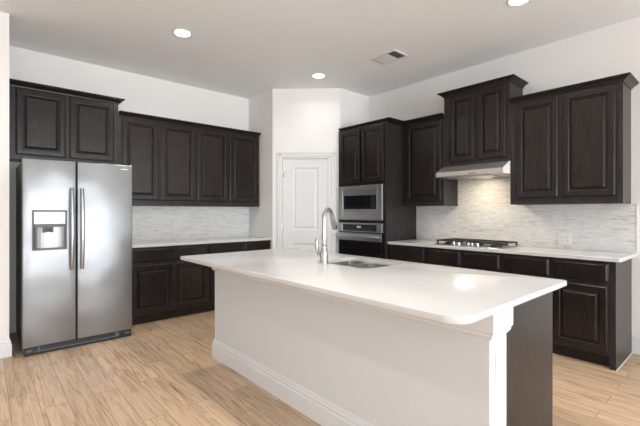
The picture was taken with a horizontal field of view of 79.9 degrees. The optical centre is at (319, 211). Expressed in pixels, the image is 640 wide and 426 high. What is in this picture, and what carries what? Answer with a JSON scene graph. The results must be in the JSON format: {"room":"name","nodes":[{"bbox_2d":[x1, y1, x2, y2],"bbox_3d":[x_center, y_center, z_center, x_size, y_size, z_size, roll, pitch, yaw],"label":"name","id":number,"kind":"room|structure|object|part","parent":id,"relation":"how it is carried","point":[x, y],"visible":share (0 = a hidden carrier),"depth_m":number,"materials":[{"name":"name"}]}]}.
{"room":"kitchen","nodes":[
{"label":"kitchen","id":0,"kind":"room"},
{"bbox_2d":[0,12,8,339],"bbox_3d":[-4.719,-0.238,2.351,4.317,3.058,0.985,0,0,-41],"label":"wall","id":1,"kind":"structure","parent":0,"point":[4,17],"depth_m":3.39,"materials":[{"name":"white paint"}]},
{"bbox_2d":[0,338,11,358],"bbox_3d":[-4.392,1.211,1.995,4.335,0.160,0.053,0,0,-41],"label":"baseboard","id":2,"kind":"structure","parent":1,"relation":"attached to","point":[5,344],"depth_m":3.38,"materials":[{"name":"white paint"}]},
{"bbox_2d":[9,46,248,332],"bbox_3d":[-2.274,-0.238,5.068,2.946,3.058,0.150,0,0,-41],"label":"wall","id":3,"kind":"structure","parent":0,"point":[142,94],"depth_m":4.75,"materials":[{"name":"white paint"}]},
{"bbox_2d":[9,78,124,164],"bbox_3d":[-2.797,-0.922,4.244,1.066,0.782,0.390,0,0,-41],"label":"upper cabinet","id":4,"kind":"object","parent":3,"relation":"attached to","point":[48,122],"visible":0.94,"depth_m":4.07,"materials":[{"name":"brown wood"}]},
{"bbox_3d":[-2.891,-0.914,3.967,0.424,0.676,0.022,0,0,-41],"label":"door","id":5,"kind":"part","parent":4,"relation":"part of","materials":[{"name":"brown wood"}]},
{"bbox_3d":[-2.797,-1.286,4.244,1.066,0.055,0.390,0,0,-41],"label":"crown moulding","id":6,"kind":"part","parent":4,"relation":"part of","materials":[{"name":"brown wood"}]},
{"bbox_3d":[-2.545,-0.914,4.273,0.434,0.676,0.022,0,0,-41],"label":"door","id":7,"kind":"part","parent":4,"relation":"part of","materials":[{"name":"brown wood"}]},
{"bbox_2d":[118,110,197,205],"bbox_3d":[-2.089,-0.623,4.870,0.941,1.098,0.390,0,0,-41],"label":"upper cabinet","id":8,"kind":"object","parent":3,"relation":"attached to","point":[160,152],"visible":0.91,"depth_m":4.74,"materials":[{"name":"brown wood"}]},
{"bbox_3d":[-2.162,-0.625,4.611,0.419,0.972,0.022,0,0,-41],"label":"door","id":9,"kind":"part","parent":8,"relation":"part of","materials":[{"name":"brown wood"}]},
{"bbox_3d":[-1.980,-1.145,4.747,0.941,0.055,0.060,0,0,-41],"label":"crown moulding","id":10,"kind":"part","parent":8,"relation":"part of","materials":[{"name":"brown wood"}]},
{"bbox_3d":[-1.817,-0.625,4.916,0.452,0.972,0.022,0,0,-41],"label":"door","id":11,"kind":"part","parent":8,"relation":"part of","materials":[{"name":"brown wood"}]},
{"bbox_2d":[132,206,248,240],"bbox_3d":[-1.842,0.167,5.342,1.934,0.480,0.010,0,0,-41],"label":"backsplash","id":12,"kind":"structure","parent":3,"relation":"attached to","point":[148,222],"depth_m":5.33,"materials":[{"name":"tile"}]},
{"bbox_2d":[191,123,260,206],"bbox_3d":[-1.369,-0.623,5.506,0.975,1.098,0.390,0,0,-41],"label":"upper cabinet","id":13,"kind":"object","parent":3,"relation":"attached to","point":[227,159],"visible":0.99,"depth_m":5.36,"materials":[{"name":"brown wood"}]},
{"bbox_3d":[-1.459,-0.625,5.232,0.455,0.972,0.022,0,0,-41],"label":"door","id":14,"kind":"part","parent":13,"relation":"part of","materials":[{"name":"brown wood"}]},
{"bbox_3d":[-1.260,-1.145,5.382,0.975,0.055,0.060,0,0,-41],"label":"crown moulding","id":15,"kind":"part","parent":13,"relation":"part of","materials":[{"name":"brown wood"}]},
{"bbox_3d":[-1.103,-0.625,5.546,0.459,0.972,0.022,0,0,-41],"label":"door","id":16,"kind":"part","parent":13,"relation":"part of","materials":[{"name":"brown wood"}]},
{"bbox_2d":[249,89,272,248],"bbox_3d":[-0.899,-0.238,5.840,0.138,3.058,0.813,0,0,-41],"label":"wall","id":17,"kind":"structure","parent":0,"point":[261,105],"depth_m":5.66,"materials":[{"name":"white paint"}]},
{"bbox_2d":[273,88,339,252],"bbox_3d":[-0.194,-0.238,5.530,0.972,3.058,0.110,0,0,2],"label":"wall","id":18,"kind":"structure","parent":0,"point":[308,119],"depth_m":5.47,"materials":[{"name":"white paint"}]},
{"bbox_2d":[282,159,327,250],"bbox_3d":[-0.215,0.262,5.471,0.655,2.042,0.102,0,0,2],"label":"door","id":19,"kind":"structure","parent":18,"relation":"in","point":[305,181],"depth_m":5.49,"materials":[{"name":"white paint"}]},
{"bbox_2d":[277,152,335,252],"bbox_3d":[-0.190,0.217,5.519,0.842,2.147,0.130,0,0,2],"label":"trim","id":20,"kind":"structure","parent":18,"relation":"attached to","point":[280,155],"depth_m":5.46,"materials":[{"name":"white paint"}]},
{"bbox_2d":[0,0,639,98],"bbox_3d":[1.161,-1.817,-1.071,9.000,0.100,14.000,0,0,-41],"label":"ceiling","id":21,"kind":"structure","parent":0,"point":[247,49],"depth_m":3.77,"materials":[{"name":"white paint"}]},
{"bbox_2d":[172,28,192,37],"bbox_3d":[-1.359,-1.763,3.775,0.190,0.006,0.190,0,0,-41],"label":"recessed light","id":22,"kind":"object","parent":21,"relation":"in","point":[179,32],"visible":1,"depth_m":3.77,"materials":[{"name":"white paint"}]},
{"bbox_2d":[311,73,325,78],"bbox_3d":[-0.017,-1.763,4.960,0.190,0.006,0.190,0,0,-41],"label":"recessed light","id":23,"kind":"object","parent":21,"relation":"in","point":[316,75],"visible":1,"depth_m":4.94,"materials":[{"name":"white paint"}]},
{"bbox_2d":[371,49,407,64],"bbox_3d":[0.791,-1.759,4.356,0.250,0.015,0.340,0,0,-41],"label":"ceiling vent","id":24,"kind":"object","parent":21,"relation":"in","point":[393,55],"visible":1,"depth_m":4.34,"materials":[{"name":"white metal"}]},
{"bbox_2d":[506,0,529,6],"bbox_3d":[1.661,-1.763,3.186,0.190,0.006,0.190,0,0,-41],"label":"recessed light","id":25,"kind":"object","parent":21,"relation":"in","point":[513,3],"visible":1,"depth_m":3.22,"materials":[{"name":"white paint"}]},
{"bbox_2d":[0,310,639,425],"bbox_3d":[1.161,1.341,-1.071,8.600,0.100,13.600,0,0,-41],"label":"floor","id":26,"kind":"structure","parent":0,"point":[165,373],"depth_m":2.79,"materials":[{"name":"brown wood"}]},
{"bbox_2d":[16,158,131,356],"bbox_3d":[-2.562,0.406,3.981,0.908,1.770,0.978,0,0,-41],"label":"refrigerator","id":27,"kind":"object","parent":26,"relation":"on","point":[74,220],"visible":1,"depth_m":3.66,"materials":[{"name":"grey metal"}]},
{"bbox_3d":[-2.500,0.371,3.533,0.408,1.700,0.065,0,0,-41],"label":"door","id":28,"kind":"part","parent":27,"relation":"part of","materials":[{"name":"silver metal"}]},
{"bbox_3d":[-2.490,0.056,3.518,0.239,0.114,0.032,0,0,-41],"label":"control panel","id":29,"kind":"part","parent":27,"relation":"part of","materials":[{"name":"silver metal"}]},
{"bbox_3d":[-2.329,0.161,3.588,0.033,0.774,0.082,0,0,-41],"label":"handle","id":30,"kind":"part","parent":27,"relation":"part of","materials":[{"name":"silver metal"}]},
{"bbox_3d":[-2.309,1.246,3.671,0.698,0.042,0.007,0,0,-41],"label":"grille rail","id":31,"kind":"part","parent":27,"relation":"part of","materials":[{"name":"grey"}]},
{"bbox_3d":[-2.267,0.161,3.643,0.033,0.774,0.082,0,0,-41],"label":"handle","id":32,"kind":"part","parent":27,"relation":"part of","materials":[{"name":"silver metal"}]},
{"bbox_3d":[-2.157,0.371,3.837,0.492,1.700,0.065,0,0,-41],"label":"door","id":33,"kind":"part","parent":27,"relation":"part of","materials":[{"name":"silver metal"}]},
{"bbox_2d":[132,244,208,324],"bbox_3d":[-1.990,0.851,4.796,0.995,0.880,0.632,0,0,-41],"label":"base cabinet","id":34,"kind":"object","parent":26,"relation":"on","point":[164,285],"visible":0.77,"depth_m":4.54,"materials":[{"name":"brown wood"}]},
{"bbox_3d":[-1.947,0.503,4.428,0.452,0.152,0.022,0,0,-41],"label":"drawer","id":35,"kind":"part","parent":34,"relation":"part of","materials":[{"name":"brown wood"}]},
{"bbox_3d":[-1.947,0.887,4.428,0.452,0.552,0.022,0,0,-41],"label":"door","id":36,"kind":"part","parent":34,"relation":"part of","materials":[{"name":"brown wood"}]},
{"bbox_3d":[-1.589,0.503,4.743,0.441,0.152,0.022,0,0,-41],"label":"drawer","id":37,"kind":"part","parent":34,"relation":"part of","materials":[{"name":"brown wood"}]},
{"bbox_3d":[-1.589,0.887,4.743,0.441,0.552,0.022,0,0,-41],"label":"door","id":38,"kind":"part","parent":34,"relation":"part of","materials":[{"name":"brown wood"}]},
{"bbox_2d":[132,236,270,247],"bbox_3d":[-1.632,0.391,5.102,1.936,0.032,0.626,0,0,-41],"label":"countertop","id":39,"kind":"structure","parent":34,"relation":"on","point":[172,242],"depth_m":4.98,"materials":[{"name":"white stone"}]},
{"bbox_2d":[207,240,269,310],"bbox_3d":[-1.264,0.851,5.437,0.938,0.880,0.632,0,0,-41],"label":"base cabinet","id":40,"kind":"object","parent":26,"relation":"on","point":[214,248],"visible":0.27,"depth_m":5.03,"materials":[{"name":"brown wood"}]},
{"bbox_3d":[-1.240,0.887,5.052,0.434,0.552,0.022,0,0,-41],"label":"door","id":41,"kind":"part","parent":40,"relation":"part of","materials":[{"name":"brown wood"}]},
{"bbox_3d":[-1.240,0.503,5.052,0.434,0.152,0.022,0,0,-41],"label":"drawer","id":42,"kind":"part","parent":40,"relation":"part of","materials":[{"name":"brown wood"}]},
{"bbox_3d":[-0.879,0.503,5.370,0.404,0.152,0.022,0,0,-41],"label":"drawer","id":43,"kind":"part","parent":40,"relation":"part of","materials":[{"name":"brown wood"}]},
{"bbox_2d":[212,267,512,425],"bbox_3d":[-0.073,0.849,2.528,0.189,0.884,2.522,0,0,-41],"label":"island base","id":44,"kind":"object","parent":26,"relation":"on","point":[335,361],"depth_m":2.11,"materials":[{"name":"white paint"}]},
{"bbox_3d":[-0.070,1.211,2.531,0.180,0.160,2.504,0,0,-41],"label":"baseboard","id":45,"kind":"part","parent":44,"relation":"part of","materials":[{"name":"white paint"}]},
{"bbox_3d":[-0.073,0.465,2.528,0.189,0.116,2.522,0,0,-41],"label":"frieze moulding","id":46,"kind":"part","parent":44,"relation":"part of","materials":[{"name":"white paint"}]},
{"bbox_2d":[338,117,415,258],"bbox_3d":[0.808,0.056,5.308,0.682,2.470,0.909,0,0,-41],"label":"tall cabinet","id":47,"kind":"object","parent":26,"relation":"on","point":[370,153],"visible":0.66,"depth_m":4.97,"materials":[{"name":"brown wood"}]},
{"bbox_3d":[0.409,-0.753,5.260,0.022,0.722,0.372,0,0,-41],"label":"door","id":48,"kind":"part","parent":47,"relation":"part of","materials":[{"name":"brown wood"}]},
{"bbox_2d":[336,222,382,258],"bbox_3d":[0.701,0.528,5.263,0.619,0.755,0.778,0,0,-41],"label":"wall oven","id":49,"kind":"object","parent":47,"relation":"in","point":[358,239],"visible":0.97,"depth_m":5.07,"materials":[{"name":"silver metal"}]},
{"bbox_3d":[0.493,0.329,5.081,0.065,0.038,0.775,0,0,-41],"label":"handle","id":50,"kind":"part","parent":49,"relation":"part of","materials":[{"name":"silver metal"}]},
{"bbox_3d":[0.529,0.214,5.124,0.018,0.089,0.614,0,0,-41],"label":"control glass","id":51,"kind":"part","parent":49,"relation":"part of","materials":[{"name":"black glass"}]},
{"bbox_3d":[0.519,0.335,5.103,0.002,0.102,0.778,0,0,-41],"label":"door rail","id":52,"kind":"part","parent":49,"relation":"part of","materials":[{"name":"silver metal"}]},
{"bbox_3d":[0.532,0.595,5.114,0.030,0.623,0.778,0,0,-41],"label":"door","id":53,"kind":"part","parent":49,"relation":"part of","materials":[{"name":"black glass"}]},
{"bbox_2d":[339,184,382,219],"bbox_3d":[0.722,-0.121,5.282,0.522,0.460,0.778,0,0,-41],"label":"microwave","id":54,"kind":"object","parent":47,"relation":"in","point":[362,202],"visible":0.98,"depth_m":5.09,"materials":[{"name":"grey metal"}]},
{"bbox_3d":[0.532,-0.150,5.123,0.018,0.283,0.620,0,0,-41],"label":"door","id":55,"kind":"part","parent":54,"relation":"part of","materials":[{"name":"silver metal"}]},
{"bbox_3d":[0.691,-0.126,4.940,0.002,0.170,0.095,0,0,-41],"label":"control panel","id":56,"kind":"part","parent":54,"relation":"part of","materials":[{"name":"black plastic"}]},
{"bbox_3d":[0.556,0.022,5.126,0.020,2.337,0.810,0,0,-41],"label":"frame","id":57,"kind":"part","parent":47,"relation":"part of","materials":[{"name":"brown wood"}]},
{"bbox_3d":[0.812,-1.151,5.312,0.670,0.055,0.909,0,0,-41],"label":"crown moulding","id":58,"kind":"part","parent":47,"relation":"part of","materials":[{"name":"brown wood"}]},
{"bbox_3d":[0.676,-0.753,4.958,0.022,0.722,0.378,0,0,-41],"label":"door","id":59,"kind":"part","parent":47,"relation":"part of","materials":[{"name":"brown wood"}]},
{"bbox_2d":[389,244,425,263],"bbox_3d":[1.270,0.851,4.822,0.632,0.880,0.547,0,0,-41],"label":"base cabinet","id":60,"kind":"object","parent":26,"relation":"on","point":[416,254],"visible":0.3,"depth_m":4.59,"materials":[{"name":"brown wood"}]},
{"bbox_2d":[426,247,501,272],"bbox_3d":[1.736,0.851,4.294,0.632,0.880,0.858,0,0,-41],"label":"base cabinet","id":61,"kind":"object","parent":26,"relation":"on","point":[478,260],"visible":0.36,"depth_m":4.05,"materials":[{"name":"brown wood"}]},
{"bbox_3d":[1.371,0.503,4.247,0.022,0.152,0.405,0,0,-41],"label":"drawer","id":62,"kind":"part","parent":61,"relation":"part of","materials":[{"name":"brown wood"}]},
{"bbox_3d":[1.653,0.503,3.928,0.022,0.152,0.378,0,0,-41],"label":"drawer","id":63,"kind":"part","parent":61,"relation":"part of","materials":[{"name":"brown wood"}]},
{"bbox_2d":[506,291,552,425],"bbox_3d":[0.240,0.849,2.816,0.660,0.884,2.445,0,0,-41],"label":"base cabinet","id":64,"kind":"object","parent":26,"relation":"on","point":[529,341],"visible":0.1,"depth_m":1.90,"materials":[{"name":"brown wood"}]},
{"bbox_2d":[180,248,566,324],"bbox_3d":[0.088,0.392,2.672,1.161,0.030,2.543,0,0,-41],"label":"countertop","id":65,"kind":"structure","parent":64,"relation":"on","point":[438,293],"depth_m":2.04,"materials":[{"name":"white stone"}]},
{"bbox_2d":[315,207,337,263],"bbox_3d":[0.071,0.172,2.852,0.110,0.410,0.236,0,0,43],"label":"kitchen faucet","id":66,"kind":"object","parent":65,"relation":"on","point":[323,254],"visible":1,"depth_m":2.76,"materials":[{"name":"silver metal"}]},
{"bbox_3d":[-0.019,0.249,2.807,0.029,0.108,0.039,0,0,-41],"label":"lever","id":67,"kind":"part","parent":66,"relation":"part of","materials":[{"name":"silver metal"}]},
{"bbox_3d":[0.057,0.099,2.832,0.031,0.265,0.158,0,0,27],"label":"spout","id":68,"kind":"part","parent":66,"relation":"part of","materials":[{"name":"silver metal"}]},
{"bbox_2d":[329,261,390,267],"bbox_3d":[0.286,0.508,2.853,0.448,0.200,0.564,0,0,-41],"label":"sink","id":69,"kind":"object","parent":65,"relation":"in","point":[357,264],"visible":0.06,"depth_m":3.01,"materials":[{"name":"silver metal"}]},
{"bbox_3d":[0.172,0.510,2.982,0.420,0.196,0.193,0,0,-41],"label":"bowl","id":70,"kind":"part","parent":69,"relation":"part of","materials":[{"name":"silver metal"}]},
{"bbox_3d":[0.356,0.510,2.773,0.420,0.196,0.323,0,0,-41],"label":"bowl","id":71,"kind":"part","parent":69,"relation":"part of","materials":[{"name":"silver metal"}]},
{"bbox_2d":[502,253,631,370],"bbox_3d":[2.321,0.851,3.632,0.632,0.880,0.905,0,0,-41],"label":"base cabinet","id":72,"kind":"object","parent":26,"relation":"on","point":[592,314],"visible":0.6,"depth_m":3.27,"materials":[{"name":"brown wood"}]},
{"bbox_2d":[387,239,636,261],"bbox_3d":[1.862,0.391,4.140,0.626,0.032,2.353,0,0,-41],"label":"countertop","id":73,"kind":"structure","parent":72,"relation":"on","point":[608,256],"depth_m":3.62,"materials":[{"name":"white stone"}]},
{"bbox_2d":[433,238,518,248],"bbox_3d":[1.731,0.348,4.273,0.524,0.054,0.780,0,0,-41],"label":"gas cooktop","id":74,"kind":"object","parent":73,"relation":"in","point":[477,243],"visible":1,"depth_m":4.15,"materials":[{"name":"silver metal"}]},
{"bbox_3d":[1.939,0.503,3.604,0.022,0.152,0.398,0,0,-41],"label":"drawer","id":75,"kind":"part","parent":72,"relation":"part of","materials":[{"name":"brown wood"}]},
{"bbox_3d":[2.226,0.503,3.279,0.022,0.152,0.406,0,0,-41],"label":"drawer","id":76,"kind":"part","parent":72,"relation":"part of","materials":[{"name":"brown wood"}]},
{"bbox_3d":[2.226,0.887,3.279,0.022,0.552,0.406,0,0,-41],"label":"door","id":77,"kind":"part","parent":72,"relation":"part of","materials":[{"name":"brown wood"}]},
{"bbox_2d":[340,88,369,127],"bbox_3d":[0.536,-0.238,5.769,0.780,3.058,0.139,0,0,-41],"label":"wall","id":78,"kind":"structure","parent":0,"point":[354,107],"depth_m":5.64,"materials":[{"name":"white paint"}]},
{"bbox_2d":[370,17,639,336],"bbox_3d":[4.880,-0.238,1.327,0.150,3.058,12.271,0,0,-41],"label":"wall","id":79,"kind":"structure","parent":0,"point":[614,49],"depth_m":3.92,"materials":[{"name":"white paint"}]},
{"bbox_2d":[402,113,457,205],"bbox_3d":[1.381,-0.623,4.879,0.390,1.098,0.608,0,0,-41],"label":"upper cabinet","id":80,"kind":"object","parent":79,"relation":"attached to","point":[422,137],"visible":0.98,"depth_m":4.74,"materials":[{"name":"brown wood"}]},
{"bbox_3d":[1.257,-1.145,4.770,0.060,0.055,0.608,0,0,-41],"label":"crown moulding","id":81,"kind":"part","parent":80,"relation":"part of","materials":[{"name":"brown wood"}]},
{"bbox_3d":[1.286,-0.620,4.766,0.022,0.982,0.503,0,0,-41],"label":"door","id":82,"kind":"part","parent":80,"relation":"part of","materials":[{"name":"brown wood"}]},
{"bbox_2d":[436,161,509,179],"bbox_3d":[1.788,-0.461,4.322,0.492,0.142,0.762,0,0,-41],"label":"range hood","id":83,"kind":"object","parent":79,"relation":"attached to","point":[494,169],"visible":0.91,"depth_m":4.18,"materials":[{"name":"silver metal"}]},
{"bbox_2d":[437,74,528,166],"bbox_3d":[1.836,-0.971,4.364,0.390,0.878,0.882,0,0,-41],"label":"upper cabinet","id":84,"kind":"object","parent":79,"relation":"attached to","point":[476,116],"visible":0.98,"depth_m":4.21,"materials":[{"name":"brown wood"}]},
{"bbox_3d":[1.627,-0.963,4.380,0.022,0.772,0.302,0,0,-41],"label":"door","id":85,"kind":"part","parent":84,"relation":"part of","materials":[{"name":"brown wood"}]},
{"bbox_3d":[1.836,-1.383,4.364,0.390,0.055,0.882,0,0,-41],"label":"crown moulding","id":86,"kind":"part","parent":84,"relation":"part of","materials":[{"name":"brown wood"}]},
{"bbox_3d":[1.849,-0.963,4.128,0.022,0.772,0.310,0,0,-41],"label":"door","id":87,"kind":"part","parent":84,"relation":"part of","materials":[{"name":"brown wood"}]},
{"bbox_2d":[416,178,635,252],"bbox_3d":[2.099,0.011,4.353,0.010,0.791,2.348,0,0,-41],"label":"backsplash","id":88,"kind":"structure","parent":79,"relation":"attached to","point":[484,210],"depth_m":4.21,"materials":[{"name":"tile"}]},
{"bbox_2d":[559,233,571,244],"bbox_3d":[2.495,0.276,3.890,0.010,0.115,0.115,0,0,-41],"label":"wall outlet","id":89,"kind":"object","parent":88,"relation":"attached to","point":[564,238],"visible":1,"depth_m":3.88,"materials":[{"name":"white plastic"}]},
{"bbox_2d":[508,72,639,204],"bbox_3d":[2.419,-0.623,3.704,0.390,1.098,0.996,0,0,-41],"label":"upper cabinet","id":90,"kind":"object","parent":79,"relation":"attached to","point":[570,144],"visible":1,"depth_m":3.54,"materials":[{"name":"brown wood"}]},
{"bbox_3d":[2.149,-0.625,3.790,0.022,0.972,0.386,0,0,-41],"label":"door","id":91,"kind":"part","parent":90,"relation":"part of","materials":[{"name":"brown wood"}]},
{"bbox_3d":[2.419,-1.145,3.704,0.390,0.055,0.996,0,0,-41],"label":"crown moulding","id":92,"kind":"part","parent":90,"relation":"part of","materials":[{"name":"brown wood"}]},
{"bbox_3d":[2.433,-0.625,3.468,0.022,0.972,0.412,0,0,-41],"label":"door","id":93,"kind":"part","parent":90,"relation":"part of","materials":[{"name":"brown wood"}]},
{"bbox_2d":[632,335,639,354],"bbox_3d":[5.866,1.211,0.084,0.018,0.160,9.102,0,0,-41],"label":"baseboard","id":94,"kind":"structure","parent":79,"relation":"attached to","point":[635,339],"depth_m":3.47,"materials":[{"name":"white paint"}]},
{"bbox_2d":[636,204,637,252],"bbox_3d":[2.878,0.150,3.469,0.014,0.448,0.008,0,0,-41],"label":"trim","id":95,"kind":"structure","parent":79,"relation":"attached to","point":[636,204],"depth_m":3.46,"materials":[{"name":"white paint"}]}
]}

